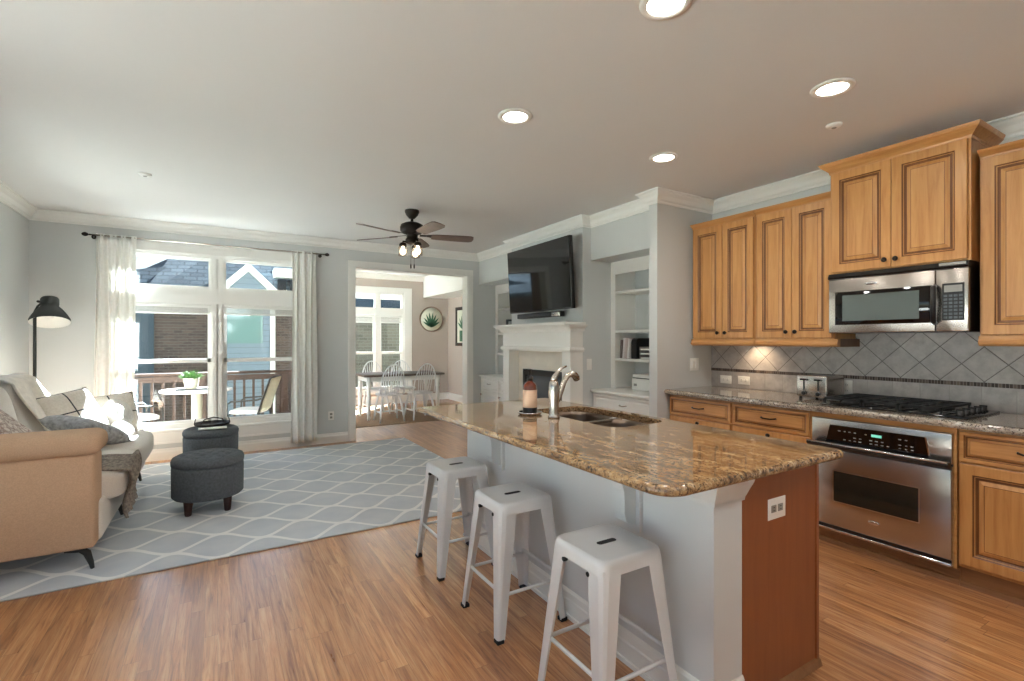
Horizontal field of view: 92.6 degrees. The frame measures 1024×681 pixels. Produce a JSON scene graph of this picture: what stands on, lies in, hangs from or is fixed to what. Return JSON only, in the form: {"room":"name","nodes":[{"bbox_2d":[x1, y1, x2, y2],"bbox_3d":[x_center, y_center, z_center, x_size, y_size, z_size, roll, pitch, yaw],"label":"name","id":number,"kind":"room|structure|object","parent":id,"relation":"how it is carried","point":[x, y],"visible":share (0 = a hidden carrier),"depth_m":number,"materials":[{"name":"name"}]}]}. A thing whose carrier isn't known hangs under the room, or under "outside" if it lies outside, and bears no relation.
{"room":"open-plan kitchen","nodes":[
{"label":"open-plan kitchen","id":0,"kind":"room"},
{"bbox_2d":[0,202,28,374],"bbox_3d":[-2.503,0.010,0.812,0.150,2.700,9.970,0,0,-31],"label":"wall","id":1,"kind":"structure","parent":0,"point":[14,227],"depth_m":4.64,"materials":[{"name":"grey paint"}]},
{"bbox_2d":[29,220,494,448],"bbox_3d":[-2.416,0.010,6.592,5.952,2.700,0.150,0,0,-31],"label":"wall","id":2,"kind":"structure","parent":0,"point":[62,260],"depth_m":5.70,"materials":[{"name":"grey paint"}]},
{"bbox_2d":[136,302,210,313],"bbox_3d":[-3.934,-0.369,5.606,0.820,0.118,0.020,0,0,-31],"label":"window blind","id":3,"kind":"object","parent":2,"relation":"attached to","point":[159,305],"visible":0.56,"depth_m":5.62,"materials":[{"name":"white paint"}]},
{"bbox_2d":[81,232,328,257],"bbox_3d":[-3.474,-1.116,5.806,2.485,0.056,0.107,0,0,-31],"label":"curtain rod","id":4,"kind":"object","parent":2,"relation":"attached to","point":[93,236],"visible":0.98,"depth_m":5.69,"materials":[{"name":"black metal"}]},
{"bbox_2d":[94,233,136,400],"bbox_3d":[-4.286,0.080,5.294,0.366,2.440,0.068,0,0,-31],"label":"curtain","id":5,"kind":"object","parent":4,"relation":"hanging from","point":[115,306],"visible":0.66,"depth_m":5.28,"materials":[{"name":"fabric"}]},
{"bbox_2d":[291,250,317,442],"bbox_3d":[-2.657,0.080,6.260,0.323,2.440,0.075,0,0,-31],"label":"curtain","id":6,"kind":"object","parent":4,"relation":"hanging from","point":[304,384],"visible":1,"depth_m":6.25,"materials":[{"name":"fabric"}]},
{"bbox_2d":[135,240,314,444],"bbox_3d":[-3.532,0.030,5.878,2.180,2.290,0.185,0,0,-31],"label":"window","id":7,"kind":"structure","parent":2,"relation":"attached to","point":[217,295],"depth_m":5.84,"materials":[{"name":"white paint"}]},
{"bbox_2d":[145,431,347,461],"bbox_3d":[-2.721,1.295,4.385,3.157,0.130,3.320,0,0,-31],"label":"baseboard","id":8,"kind":"structure","parent":2,"relation":"attached to","point":[284,442],"depth_m":6.10,"materials":[{"name":"white paint"}]},
{"bbox_2d":[224,305,292,315],"bbox_3d":[-3.107,-0.369,6.103,0.830,0.118,0.020,0,0,-31],"label":"window blind","id":9,"kind":"object","parent":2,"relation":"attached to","point":[230,307],"visible":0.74,"depth_m":6.07,"materials":[{"name":"white paint"}]},
{"bbox_2d":[348,260,472,440],"bbox_3d":[-1.447,0.138,7.158,1.877,2.445,0.182,0,0,-31],"label":"doorway","id":10,"kind":"structure","parent":2,"relation":"attached to","point":[467,275],"depth_m":7.04,"materials":[{"name":"white paint"}]},
{"bbox_2d":[356,269,428,276],"bbox_3d":[-1.924,-1.500,9.163,3.380,0.120,3.750,0,0,-31],"label":"ceiling","id":11,"kind":"structure","parent":0,"point":[357,270],"depth_m":10.52,"materials":[{"name":"paint"}]},
{"bbox_2d":[356,278,447,397],"bbox_3d":[-2.854,-0.040,10.710,3.380,2.800,0.150,0,0,-31],"label":"wall","id":12,"kind":"structure","parent":0,"point":[427,347],"depth_m":11.14,"materials":[{"name":"beige paint"}]},
{"bbox_2d":[356,286,411,395],"bbox_3d":[-2.891,0.000,10.646,1.530,2.320,0.180,0,0,-31],"label":"window","id":13,"kind":"structure","parent":12,"relation":"in","point":[405,310],"depth_m":10.74,"materials":[{"name":"white paint"}]},
{"bbox_2d":[356,315,401,322],"bbox_3d":[-2.901,-0.460,10.595,1.070,0.160,0.026,0,0,-31],"label":"window blind","id":14,"kind":"object","parent":13,"relation":"attached to","point":[362,318],"visible":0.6,"depth_m":10.58,"materials":[{"name":"white paint"}]},
{"bbox_2d":[356,392,461,404],"bbox_3d":[-1.899,1.284,9.093,3.110,0.152,3.605,0,0,-31],"label":"baseboard","id":15,"kind":"structure","parent":12,"relation":"attached to","point":[445,395],"depth_m":10.96,"materials":[{"name":"white paint"}]},
{"bbox_2d":[419,307,442,331],"bbox_3d":[-1.846,-0.485,11.207,0.584,0.584,0.032,0,0,-31],"label":"wall plate","id":16,"kind":"object","parent":12,"relation":"attached to","point":[431,318],"visible":1,"depth_m":11.20,"materials":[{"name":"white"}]},
{"bbox_2d":[423,275,461,298],"bbox_3d":[-0.828,-1.205,9.737,0.610,0.470,3.605,0,0,-31],"label":"wall","id":17,"kind":"structure","parent":0,"point":[434,286],"depth_m":10.35,"materials":[{"name":"paint"}]},
{"bbox_2d":[356,272,423,281],"bbox_3d":[-2.161,-1.385,8.936,2.500,0.110,3.605,0,0,-31],"label":"crown molding","id":18,"kind":"structure","parent":17,"relation":"attached to","point":[358,274],"depth_m":10.68,"materials":[{"name":"white paint"}]},
{"bbox_2d":[448,297,461,394],"bbox_3d":[-0.502,-0.040,9.932,0.150,2.800,3.605,0,0,-31],"label":"wall","id":19,"kind":"structure","parent":0,"point":[454,352],"depth_m":11.17,"materials":[{"name":"beige paint"}]},
{"bbox_2d":[455,307,461,345],"bbox_3d":[-1.083,-0.310,10.724,0.029,0.860,0.700,0,0,-31],"label":"framed print","id":20,"kind":"object","parent":19,"relation":"attached to","point":[458,310],"visible":0.39,"depth_m":10.91,"materials":[{"name":"brown metal"}]},
{"bbox_2d":[479,254,508,285],"bbox_3d":[0.059,-1.107,7.309,0.630,0.465,1.170,0,0,-31],"label":"wall","id":21,"kind":"structure","parent":0,"point":[492,271],"depth_m":7.26,"materials":[{"name":"grey paint"}]},
{"bbox_2d":[0,112,1023,261],"bbox_3d":[0.078,-1.285,2.275,5.782,0.110,9.820,0,0,-31],"label":"crown molding","id":22,"kind":"structure","parent":21,"relation":"attached to","point":[1012,126],"depth_m":5.15,"materials":[{"name":"white paint"}]},
{"bbox_2d":[0,0,1023,252],"bbox_3d":[0.087,-1.400,2.280,6.102,0.120,10.120,0,0,-31],"label":"ceiling","id":23,"kind":"structure","parent":0,"point":[314,118],"depth_m":2.69,"materials":[{"name":"paint"}]},
{"bbox_2d":[356,209,473,268],"bbox_3d":[-1.002,-1.040,5.014,1.238,0.600,1.211,0,0,-31],"label":"ceiling fan","id":24,"kind":"object","parent":23,"relation":"hanging from","point":[411,229],"visible":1,"depth_m":4.99,"materials":[{"name":"brown metal"}]},
{"bbox_2d":[498,108,532,124],"bbox_3d":[0.020,-1.335,2.922,0.208,0.010,0.208,0,0,-31],"label":"recessed light","id":25,"kind":"object","parent":23,"relation":"in","point":[514,116],"visible":1,"depth_m":2.91,"materials":[{"name":"white paint"}]},
{"bbox_2d":[649,152,678,162],"bbox_3d":[1.109,-1.335,3.577,0.208,0.010,0.208,0,0,-31],"label":"recessed light","id":26,"kind":"object","parent":23,"relation":"in","point":[662,157],"visible":1,"depth_m":3.57,"materials":[{"name":"white paint"}]},
{"bbox_2d":[639,0,692,20],"bbox_3d":[0.609,-1.335,1.941,0.208,0.010,0.208,0,0,-31],"label":"recessed light","id":27,"kind":"object","parent":23,"relation":"in","point":[656,10],"visible":1,"depth_m":1.97,"materials":[{"name":"white paint"}]},
{"bbox_2d":[810,77,855,97],"bbox_3d":[1.699,-1.335,2.596,0.208,0.010,0.208,0,0,-31],"label":"recessed light","id":28,"kind":"object","parent":23,"relation":"in","point":[837,86],"visible":1,"depth_m":2.58,"materials":[{"name":"white paint"}]},
{"bbox_2d":[825,122,842,129],"bbox_3d":[2.001,-1.329,3.042,0.090,0.022,0.090,0,0,-31],"label":"smoke detector","id":29,"kind":"object","parent":23,"relation":"attached to","point":[834,125],"visible":1,"depth_m":3.02,"materials":[{"name":"white paint"}]},
{"bbox_2d":[0,399,1023,680],"bbox_3d":[-0.682,1.420,4.006,6.562,0.120,13.870,0,0,-31],"label":"floor","id":30,"kind":"structure","parent":0,"point":[361,605],"depth_m":2.34,"materials":[{"name":"brown wood"}]},
{"bbox_2d":[0,438,461,601],"bbox_3d":[-2.347,1.353,4.508,3.820,0.013,3.055,0,0,-31],"label":"area rug","id":31,"kind":"object","parent":30,"relation":"on","point":[292,496],"visible":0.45,"depth_m":3.81,"materials":[{"name":"fabric"}]},
{"bbox_2d":[28,296,70,378],"bbox_3d":[-4.525,0.462,4.717,0.430,1.795,0.309,0,0,-3],"label":"floor lamp","id":32,"kind":"object","parent":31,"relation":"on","point":[48,313],"visible":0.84,"depth_m":4.71,"materials":[{"name":"black metal"}]},
{"bbox_2d":[0,380,153,568],"bbox_3d":[-3.384,0.827,3.569,1.125,1.044,2.255,0,0,-31],"label":"sofa","id":33,"kind":"object","parent":31,"relation":"on","point":[56,496],"visible":0.73,"depth_m":2.79,"materials":[{"name":"beige fabric"}]},
{"bbox_2d":[0,387,17,420],"bbox_3d":[-3.483,0.625,3.128,0.348,0.640,1.114,0,0,-31],"label":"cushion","id":34,"kind":"object","parent":33,"relation":"on","point":[8,404],"depth_m":3.50,"materials":[{"name":"beige fabric"}]},
{"bbox_2d":[0,410,32,433],"bbox_3d":[-3.142,0.585,3.035,0.338,0.370,0.399,0,0,-39],"label":"throw pillow","id":35,"kind":"object","parent":33,"relation":"on","point":[8,425],"visible":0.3,"depth_m":3.03,"materials":[{"name":"beige fabric"}]},
{"bbox_2d":[0,380,44,431],"bbox_3d":[-3.962,0.625,3.925,0.348,0.640,0.774,0,0,-31],"label":"cushion","id":36,"kind":"object","parent":33,"relation":"on","point":[24,415],"depth_m":3.70,"materials":[{"name":"beige fabric"}]},
{"bbox_2d":[0,373,50,430],"bbox_3d":[-3.914,0.497,3.902,0.494,0.462,0.666,0,0,-31],"label":"throw blanket","id":37,"kind":"object","parent":33,"relation":"on","point":[27,387],"visible":0.63,"depth_m":3.79,"materials":[{"name":"beige fabric"}]},
{"bbox_2d":[0,427,107,462],"bbox_3d":[-2.901,0.603,2.707,1.015,0.135,0.280,0,0,-31],"label":"sofa arm","id":38,"kind":"object","parent":33,"relation":"on","point":[53,446],"depth_m":2.76},
{"bbox_2d":[36,387,110,428],"bbox_3d":[-3.652,0.625,4.059,0.294,0.444,0.507,0,0,12],"label":"throw pillow","id":39,"kind":"object","parent":33,"relation":"on","point":[79,402],"visible":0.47,"depth_m":4.06,"materials":[{"name":"beige fabric"}]},
{"bbox_2d":[38,415,131,444],"bbox_3d":[-3.276,0.695,3.783,0.356,0.285,0.495,0,0,-3],"label":"throw pillow","id":40,"kind":"object","parent":33,"relation":"on","point":[54,422],"visible":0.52,"depth_m":3.59,"materials":[{"name":"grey fabric"}]},
{"bbox_2d":[93,391,143,430],"bbox_3d":[-3.676,0.695,4.487,0.260,0.417,0.457,0,0,29],"label":"throw pillow","id":41,"kind":"object","parent":33,"relation":"on","point":[127,397],"visible":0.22,"depth_m":4.58,"materials":[{"name":"beige fabric"}]},
{"bbox_2d":[102,450,134,498],"bbox_3d":[-3.025,0.925,3.287,0.800,0.210,0.910,0,0,-31],"label":"seat cushion","id":42,"kind":"object","parent":33,"relation":"on","point":[114,483],"depth_m":3.13,"materials":[{"name":"beige fabric"}]},
{"bbox_2d":[100,399,137,434],"bbox_3d":[-3.527,0.702,4.358,0.342,0.346,0.453,0,0,-31],"label":"throw pillow","id":43,"kind":"object","parent":33,"relation":"on","point":[119,414],"visible":0.62,"depth_m":4.32,"materials":[{"name":"white fabric"}]},
{"bbox_2d":[102,450,141,517],"bbox_3d":[-2.782,0.975,3.281,0.460,0.385,0.490,0,0,-31],"label":"throw blanket","id":44,"kind":"object","parent":33,"relation":"on","point":[132,463],"visible":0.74,"depth_m":3.29,"materials":[{"name":"grey fabric"}]},
{"bbox_2d":[101,431,153,462],"bbox_3d":[-3.493,0.925,4.067,0.800,0.210,0.930,0,0,-31],"label":"seat cushion","id":45,"kind":"object","parent":33,"relation":"on","point":[143,441],"depth_m":4.02,"materials":[{"name":"beige fabric"}]},
{"bbox_2d":[170,448,243,516],"bbox_3d":[-2.440,1.122,3.935,0.508,0.449,0.508,0,0,-31],"label":"ottoman","id":46,"kind":"object","parent":31,"relation":"on","point":[210,474],"visible":1,"depth_m":3.75,"materials":[{"name":"grey fabric"}]},
{"bbox_2d":[182,424,238,452],"bbox_3d":[-3.152,1.122,5.129,0.508,0.449,0.508,0,0,-31],"label":"ottoman","id":47,"kind":"object","parent":31,"relation":"on","point":[193,439],"visible":0.46,"depth_m":4.94,"materials":[{"name":"grey fabric"}]},
{"bbox_2d":[194,416,229,427],"bbox_3d":[-3.169,0.850,5.177,0.332,0.088,0.332,0,0,-31],"label":"serving tray","id":48,"kind":"object","parent":47,"relation":"on","point":[210,423],"visible":0.99,"depth_m":5.18,"materials":[{"name":"brown metal"}]},
{"bbox_2d":[356,402,453,427],"bbox_3d":[-1.981,1.355,9.123,2.600,0.010,2.120,0,0,-31],"label":"dining rug","id":49,"kind":"object","parent":30,"relation":"on","point":[387,419],"visible":0.26,"depth_m":8.58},
{"bbox_2d":[361,360,389,413],"bbox_3d":[-2.563,0.867,9.158,0.432,0.968,0.512,0,0,-31],"label":"chair","id":50,"kind":"object","parent":49,"relation":"on","point":[373,388],"visible":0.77,"depth_m":9.16,"materials":[{"name":"white wood"}]},
{"bbox_2d":[373,364,404,422],"bbox_3d":[-2.044,0.867,8.198,0.432,0.968,0.512,0,0,-31],"label":"chair","id":51,"kind":"object","parent":49,"relation":"on","point":[383,394],"visible":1,"depth_m":8.09,"materials":[{"name":"white wood"}]},
{"bbox_2d":[356,370,444,420],"bbox_3d":[-2.034,0.965,8.822,1.440,0.769,0.780,0,0,-31],"label":"dining table","id":52,"kind":"object","parent":49,"relation":"on","point":[368,377],"visible":0.72,"depth_m":8.60,"materials":[{"name":"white wood"}]},
{"bbox_2d":[391,360,416,412],"bbox_3d":[-2.096,0.867,9.439,0.432,0.968,0.512,0,0,-25],"label":"chair","id":53,"kind":"object","parent":49,"relation":"on","point":[407,386],"visible":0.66,"depth_m":9.50,"materials":[{"name":"white wood"}]},
{"bbox_2d":[404,363,435,419],"bbox_3d":[-1.584,0.867,8.510,0.432,0.968,0.512,0,0,-37],"label":"chair","id":54,"kind":"object","parent":49,"relation":"on","point":[418,391],"visible":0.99,"depth_m":8.39,"materials":[{"name":"white wood"}]},
{"bbox_2d":[415,457,492,581],"bbox_3d":[-0.345,1.058,3.024,0.388,0.603,0.388,0,0,-31],"label":"bar stool","id":55,"kind":"object","parent":30,"relation":"on","point":[463,469],"visible":0.88,"depth_m":2.94,"materials":[{"name":"white metal"}]},
{"bbox_2d":[479,374,502,402],"bbox_3d":[0.050,0.946,7.304,0.648,0.828,1.168,0,0,-31],"label":"base cabinet","id":56,"kind":"object","parent":30,"relation":"on","point":[491,384],"visible":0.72,"depth_m":7.35,"materials":[{"name":"white paint"}]},
{"bbox_2d":[495,283,511,373],"bbox_3d":[0.183,-0.172,7.384,0.339,1.405,1.170,0,0,-31],"label":"bookcase","id":57,"kind":"object","parent":56,"relation":"on","point":[502,301],"visible":0.21,"depth_m":7.76,"materials":[{"name":"white paint"}]},
{"bbox_2d":[461,482,566,645],"bbox_3d":[0.003,1.058,2.446,0.388,0.603,0.388,0,0,-31],"label":"bar stool","id":58,"kind":"object","parent":30,"relation":"on","point":[511,504],"visible":0.97,"depth_m":2.36,"materials":[{"name":"white metal"}]},
{"bbox_2d":[493,322,587,403],"bbox_3d":[0.210,0.581,5.805,0.439,1.558,1.615,0,0,-31],"label":"fireplace","id":59,"kind":"object","parent":30,"relation":"on","point":[543,348],"visible":0.55,"depth_m":5.82,"materials":[{"name":"white paint"}]},
{"bbox_2d":[493,322,587,332],"bbox_3d":[0.278,-0.149,5.846,0.279,0.098,1.615,0,0,-31],"label":"mantel shelf","id":60,"kind":"object","parent":59,"relation":"attached to","point":[550,327],"depth_m":5.52,"materials":[{"name":"white paint"}]},
{"bbox_2d":[538,523,676,680],"bbox_3d":[0.358,1.058,1.854,0.388,0.603,0.388,0,0,-31],"label":"bar stool","id":61,"kind":"object","parent":30,"relation":"on","point":[607,551],"visible":1,"depth_m":1.77,"materials":[{"name":"white metal"}]},
{"bbox_2d":[590,387,648,419],"bbox_3d":[1.374,0.946,5.101,0.648,0.828,0.968,0,0,-31],"label":"base cabinet","id":62,"kind":"object","parent":30,"relation":"on","point":[625,399],"visible":0.21,"depth_m":5.01,"materials":[{"name":"white paint"}]},
{"bbox_2d":[611,255,648,387],"bbox_3d":[1.506,-0.172,5.181,0.339,1.405,0.970,0,0,-31],"label":"bookcase","id":63,"kind":"object","parent":62,"relation":"on","point":[629,277],"visible":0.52,"depth_m":5.50,"materials":[{"name":"white paint"}]},
{"bbox_2d":[631,338,648,358],"bbox_3d":[1.412,0.086,5.298,0.258,0.222,0.077,0,0,-31],"label":"ring binder","id":64,"kind":"object","parent":63,"relation":"on","point":[636,343],"visible":0.65,"depth_m":5.24,"materials":[{"name":"black plastic"}]},
{"bbox_2d":[640,347,648,358],"bbox_3d":[1.514,0.132,5.150,0.240,0.130,0.230,0,0,-31],"label":"tray","id":65,"kind":"object","parent":63,"relation":"on","point":[644,351],"visible":0.3,"depth_m":5.19,"materials":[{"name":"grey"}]},
{"bbox_2d":[632,373,648,391],"bbox_3d":[1.527,0.446,5.123,0.265,0.171,0.510,0,0,-31],"label":"storage box","id":66,"kind":"object","parent":62,"relation":"on","point":[640,382],"visible":0.4,"depth_m":5.17,"materials":[{"name":"white cardboard"}]},
{"bbox_2d":[463,429,822,680],"bbox_3d":[0.395,0.918,2.662,0.914,0.884,2.047,0,0,-31],"label":"kitchen island","id":67,"kind":"object","parent":30,"relation":"on","point":[742,586],"visible":0.6,"depth_m":1.93,"materials":[{"name":"grey paint"}]},
{"bbox_2d":[418,398,843,496],"bbox_3d":[0.358,0.458,2.607,1.040,0.035,2.110,0,0,-31],"label":"island countertop","id":68,"kind":"structure","parent":67,"relation":"on","point":[658,457],"depth_m":2.03,"materials":[{"name":"brown stone"}]},
{"bbox_2d":[518,410,541,415],"bbox_3d":[0.107,0.432,2.928,0.148,0.014,0.147,0,0,-31],"label":"soap tray","id":69,"kind":"object","parent":68,"relation":"on","point":[520,411],"visible":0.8,"depth_m":2.88,"materials":[{"name":"silver metal"}]},
{"bbox_2d":[523,369,536,412],"bbox_3d":[0.107,0.300,2.928,0.086,0.265,0.086,0,0,-31],"label":"soap bottle","id":70,"kind":"object","parent":69,"relation":"on","point":[529,387],"visible":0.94,"depth_m":2.90,"materials":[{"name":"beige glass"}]},
{"bbox_2d":[548,365,579,418],"bbox_3d":[0.306,0.291,2.825,0.228,0.297,0.068,0,0,-31],"label":"faucet","id":71,"kind":"object","parent":68,"relation":"on","point":[555,392],"visible":1,"depth_m":2.77,"materials":[{"name":"silver metal"}]},
{"bbox_2d":[559,411,645,426],"bbox_3d":[0.485,0.564,2.881,0.414,0.176,0.774,0,0,-31],"label":"sink","id":72,"kind":"object","parent":68,"relation":"in","point":[598,419],"visible":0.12,"depth_m":3.07,"materials":[{"name":"silver metal"}]},
{"bbox_2d":[768,495,784,520],"bbox_3d":[1.032,0.652,1.908,0.118,0.082,0.009,0,0,-31],"label":"electrical outlet","id":73,"kind":"object","parent":67,"relation":"attached to","point":[776,506],"visible":1,"depth_m":1.91,"materials":[{"name":"white plastic"}]},
{"bbox_2d":[670,394,733,430],"bbox_3d":[1.838,0.921,4.307,0.672,0.878,0.630,0,0,-31],"label":"base cabinet","id":74,"kind":"object","parent":30,"relation":"on","point":[700,411],"visible":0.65,"depth_m":4.11,"materials":[{"name":"brown wood"}]},
{"bbox_2d":[733,402,810,443],"bbox_3d":[2.156,0.921,3.776,0.672,0.878,0.600,0,0,-31],"label":"base cabinet","id":75,"kind":"object","parent":30,"relation":"on","point":[768,421],"visible":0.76,"depth_m":3.59,"materials":[{"name":"brown wood"}]},
{"bbox_2d":[811,411,960,584],"bbox_3d":[2.523,0.921,3.192,0.626,0.878,0.774,0,0,-31],"label":"base cabinet","id":76,"kind":"object","parent":30,"relation":"on","point":[952,574],"visible":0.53,"depth_m":2.90,"materials":[{"name":"brown wood"}]},
{"bbox_2d":[806,416,952,566],"bbox_3d":[2.455,0.885,3.155,0.641,0.734,0.749,0,0,-31],"label":"oven","id":77,"kind":"object","parent":76,"relation":"in","point":[891,487],"visible":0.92,"depth_m":2.95,"materials":[{"name":"silver metal"}]},
{"bbox_2d":[959,429,1023,606],"bbox_3d":[2.863,0.921,2.600,0.672,0.878,0.588,0,0,-31],"label":"base cabinet","id":78,"kind":"object","parent":30,"relation":"on","point":[991,465],"visible":0.98,"depth_m":2.58,"materials":[{"name":"brown wood"}]},
{"bbox_2d":[664,386,1023,435],"bbox_3d":[2.338,0.461,3.472,0.674,0.042,2.624,0,0,-31],"label":"countertop","id":79,"kind":"structure","parent":78,"relation":"on","point":[1002,423],"depth_m":3.19,"materials":[{"name":"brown stone"}]},
{"bbox_2d":[797,374,843,400],"bbox_3d":[2.335,0.350,3.708,0.298,0.180,0.220,0,0,-31],"label":"toaster","id":80,"kind":"object","parent":79,"relation":"on","point":[816,385],"visible":0.89,"depth_m":3.63,"materials":[{"name":"silver metal"}]},
{"bbox_2d":[820,393,999,419],"bbox_3d":[2.544,0.414,3.174,0.510,0.052,0.780,0,0,-31],"label":"cooktop","id":81,"kind":"object","parent":79,"relation":"in","point":[929,407],"visible":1,"depth_m":3.06,"materials":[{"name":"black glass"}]},
{"bbox_2d":[512,227,610,405],"bbox_3d":[0.699,0.010,6.137,0.740,2.700,1.500,0,0,-31],"label":"wall","id":82,"kind":"structure","parent":0,"point":[592,279],"depth_m":5.40,"materials":[{"name":"grey paint"}]},
{"bbox_2d":[517,311,564,318],"bbox_3d":[0.348,-0.302,5.879,0.129,0.060,0.920,0,0,-31],"label":"soundbar","id":83,"kind":"object","parent":82,"relation":"attached to","point":[553,313],"visible":1,"depth_m":5.79,"materials":[{"name":"black plastic"}]},
{"bbox_2d":[507,235,575,313],"bbox_3d":[0.364,-0.728,5.754,0.229,0.776,1.284,0,0,-31],"label":"television","id":84,"kind":"object","parent":82,"relation":"attached to","point":[541,276],"visible":1,"depth_m":5.59,"materials":[{"name":"black plastic"}]},
{"bbox_2d":[591,211,648,262],"bbox_3d":[1.383,-1.107,5.106,0.630,0.465,0.970,0,0,-31],"label":"soffit","id":85,"kind":"structure","parent":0,"point":[626,238],"depth_m":4.98,"materials":[{"name":"grey paint"}]},
{"bbox_2d":[649,203,711,419],"bbox_3d":[1.601,0.010,4.617,0.760,2.700,0.095,0,0,-31],"label":"wall pier","id":86,"kind":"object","parent":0,"point":[671,350],"visible":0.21,"depth_m":4.47,"materials":[{"name":"grey paint"}]},
{"bbox_2d":[690,358,698,370],"bbox_3d":[1.727,0.225,4.631,0.120,0.118,0.010,0,0,-31],"label":"light switch","id":87,"kind":"object","parent":86,"relation":"attached to","point":[694,362],"visible":1,"depth_m":4.63,"materials":[{"name":"white plastic"}]},
{"bbox_2d":[712,135,1023,413],"bbox_3d":[2.621,0.010,3.803,0.150,2.700,9.820,0,0,-31],"label":"wall","id":88,"kind":"structure","parent":0,"point":[826,188],"depth_m":4.18,"materials":[{"name":"grey paint"}]},
{"bbox_2d":[690,210,755,345],"bbox_3d":[1.969,-0.514,4.389,0.362,1.119,0.623,0,0,-31],"label":"upper cabinet","id":89,"kind":"object","parent":88,"relation":"attached to","point":[724,249],"visible":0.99,"depth_m":4.28,"materials":[{"name":"brown wood"}]},
{"bbox_2d":[753,191,859,346],"bbox_3d":[2.295,-0.514,3.847,0.362,1.119,0.635,0,0,-31],"label":"upper cabinet","id":90,"kind":"object","parent":88,"relation":"attached to","point":[793,238],"visible":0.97,"depth_m":3.76,"materials":[{"name":"brown wood"}]},
{"bbox_2d":[711,332,1023,413],"bbox_3d":[2.621,0.175,3.642,0.014,0.530,2.624,0,0,-31],"label":"tile backsplash","id":91,"kind":"structure","parent":88,"relation":"attached to","point":[937,366],"depth_m":3.44,"materials":[{"name":"tile"}]},
{"bbox_2d":[720,375,730,383],"bbox_3d":[2.019,0.368,4.626,0.009,0.075,0.115,0,0,-31],"label":"electrical outlet","id":92,"kind":"object","parent":91,"relation":"attached to","point":[723,378],"visible":1,"depth_m":4.63,"materials":[{"name":"white plastic"}]},
{"bbox_2d":[738,376,749,384],"bbox_3d":[2.115,0.364,4.467,0.009,0.075,0.115,0,0,-31],"label":"electrical outlet","id":93,"kind":"object","parent":91,"relation":"attached to","point":[745,380],"visible":1,"depth_m":4.46,"materials":[{"name":"white plastic"}]},
{"bbox_2d":[844,380,852,393],"bbox_3d":[2.555,0.360,3.734,0.009,0.115,0.075,0,0,-31],"label":"electrical outlet","id":94,"kind":"object","parent":91,"relation":"attached to","point":[848,384],"visible":0.89,"depth_m":3.72,"materials":[{"name":"white plastic"}]},
{"bbox_2d":[818,119,1005,274],"bbox_3d":[2.609,-0.861,3.253,0.436,0.782,0.875,0,0,-31],"label":"upper cabinet","id":95,"kind":"object","parent":88,"relation":"attached to","point":[915,201],"visible":0.98,"depth_m":3.07,"materials":[{"name":"brown wood"}]},
{"bbox_2d":[828,260,979,333],"bbox_3d":[2.599,-0.260,3.249,0.455,0.416,0.759,0,0,-31],"label":"microwave","id":96,"kind":"object","parent":95,"relation":"attached to","point":[944,297],"visible":1,"depth_m":3.08,"materials":[{"name":"silver metal"}]},
{"bbox_2d":[977,139,1023,345],"bbox_3d":[2.997,-0.535,2.678,0.362,1.136,0.584,0,0,-31],"label":"upper cabinet","id":97,"kind":"object","parent":88,"relation":"attached to","point":[1002,165],"visible":1,"depth_m":2.77,"materials":[{"name":"brown wood"}]},
{"label":"outside","id":98,"kind":"structure","parent":0,"visible":0},
{"bbox_3d":[-5.150,4.510,8.572,80.000,0.300,100.000,0,0,-31],"label":"ground","id":99,"kind":"structure","parent":98,"visible":0},
{"bbox_2d":[134,259,292,422],"bbox_3d":[-11.552,0.800,15.342,10.400,7.120,7.800,0,0,-31],"label":"house","id":100,"kind":"structure","parent":99,"relation":"on","point":[157,335],"depth_m":13.47,"materials":[{"name":"brick"}]},
{"bbox_2d":[356,298,399,386],"bbox_3d":[-4.223,1.460,20.037,7.000,5.800,5.300,0,0,-31],"label":"house","id":101,"kind":"structure","parent":99,"relation":"on","point":[364,331],"depth_m":16.94,"materials":[{"name":"grey brick"}]},
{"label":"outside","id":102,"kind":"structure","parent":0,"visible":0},
{"bbox_3d":[-5.461,1.560,6.332,5.560,0.200,2.520,0,0,-31],"label":"deck","id":103,"kind":"object","parent":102,"visible":0},
{"bbox_2d":[135,402,163,422],"bbox_3d":[-5.223,0.997,6.693,0.568,0.931,0.678,0,0,34],"label":"patio chair","id":104,"kind":"object","parent":103,"relation":"on","point":[147,417],"visible":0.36,"depth_m":6.75,"materials":[{"name":"grey metal"}]},
{"bbox_2d":[159,386,232,419],"bbox_3d":[-4.738,1.095,7.361,0.940,0.730,0.940,0,0,-31],"label":"patio table","id":105,"kind":"object","parent":103,"relation":"on","point":[196,395],"visible":0.5,"depth_m":7.29,"materials":[{"name":"beige metal"}]},
{"bbox_2d":[175,387,207,390],"bbox_3d":[-4.784,0.726,7.322,0.400,0.008,0.240,0,0,-31],"label":"placemat","id":106,"kind":"object","parent":105,"relation":"on","point":[207,387],"visible":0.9,"depth_m":7.23,"materials":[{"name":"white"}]},
{"bbox_2d":[178,369,204,388],"bbox_3d":[-4.789,0.572,7.346,0.371,0.299,0.364,0,0,15],"label":"potted plant","id":107,"kind":"object","parent":106,"relation":"on","point":[191,380],"visible":1,"depth_m":7.25,"materials":[{"name":"green plant"}]},
{"bbox_2d":[135,370,291,422],"bbox_3d":[-6.051,0.988,7.313,5.560,0.945,0.150,0,0,-31],"label":"deck railing","id":108,"kind":"object","parent":103,"relation":"on","point":[285,382],"visible":0.27,"depth_m":8.15,"materials":[{"name":"brown wood"}]},
{"bbox_2d":[227,375,281,416],"bbox_3d":[-3.929,0.997,7.473,0.678,0.931,0.568,0,0,-9],"label":"patio chair","id":109,"kind":"object","parent":103,"relation":"on","point":[268,396],"visible":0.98,"depth_m":7.33,"materials":[{"name":"beige fabric"}]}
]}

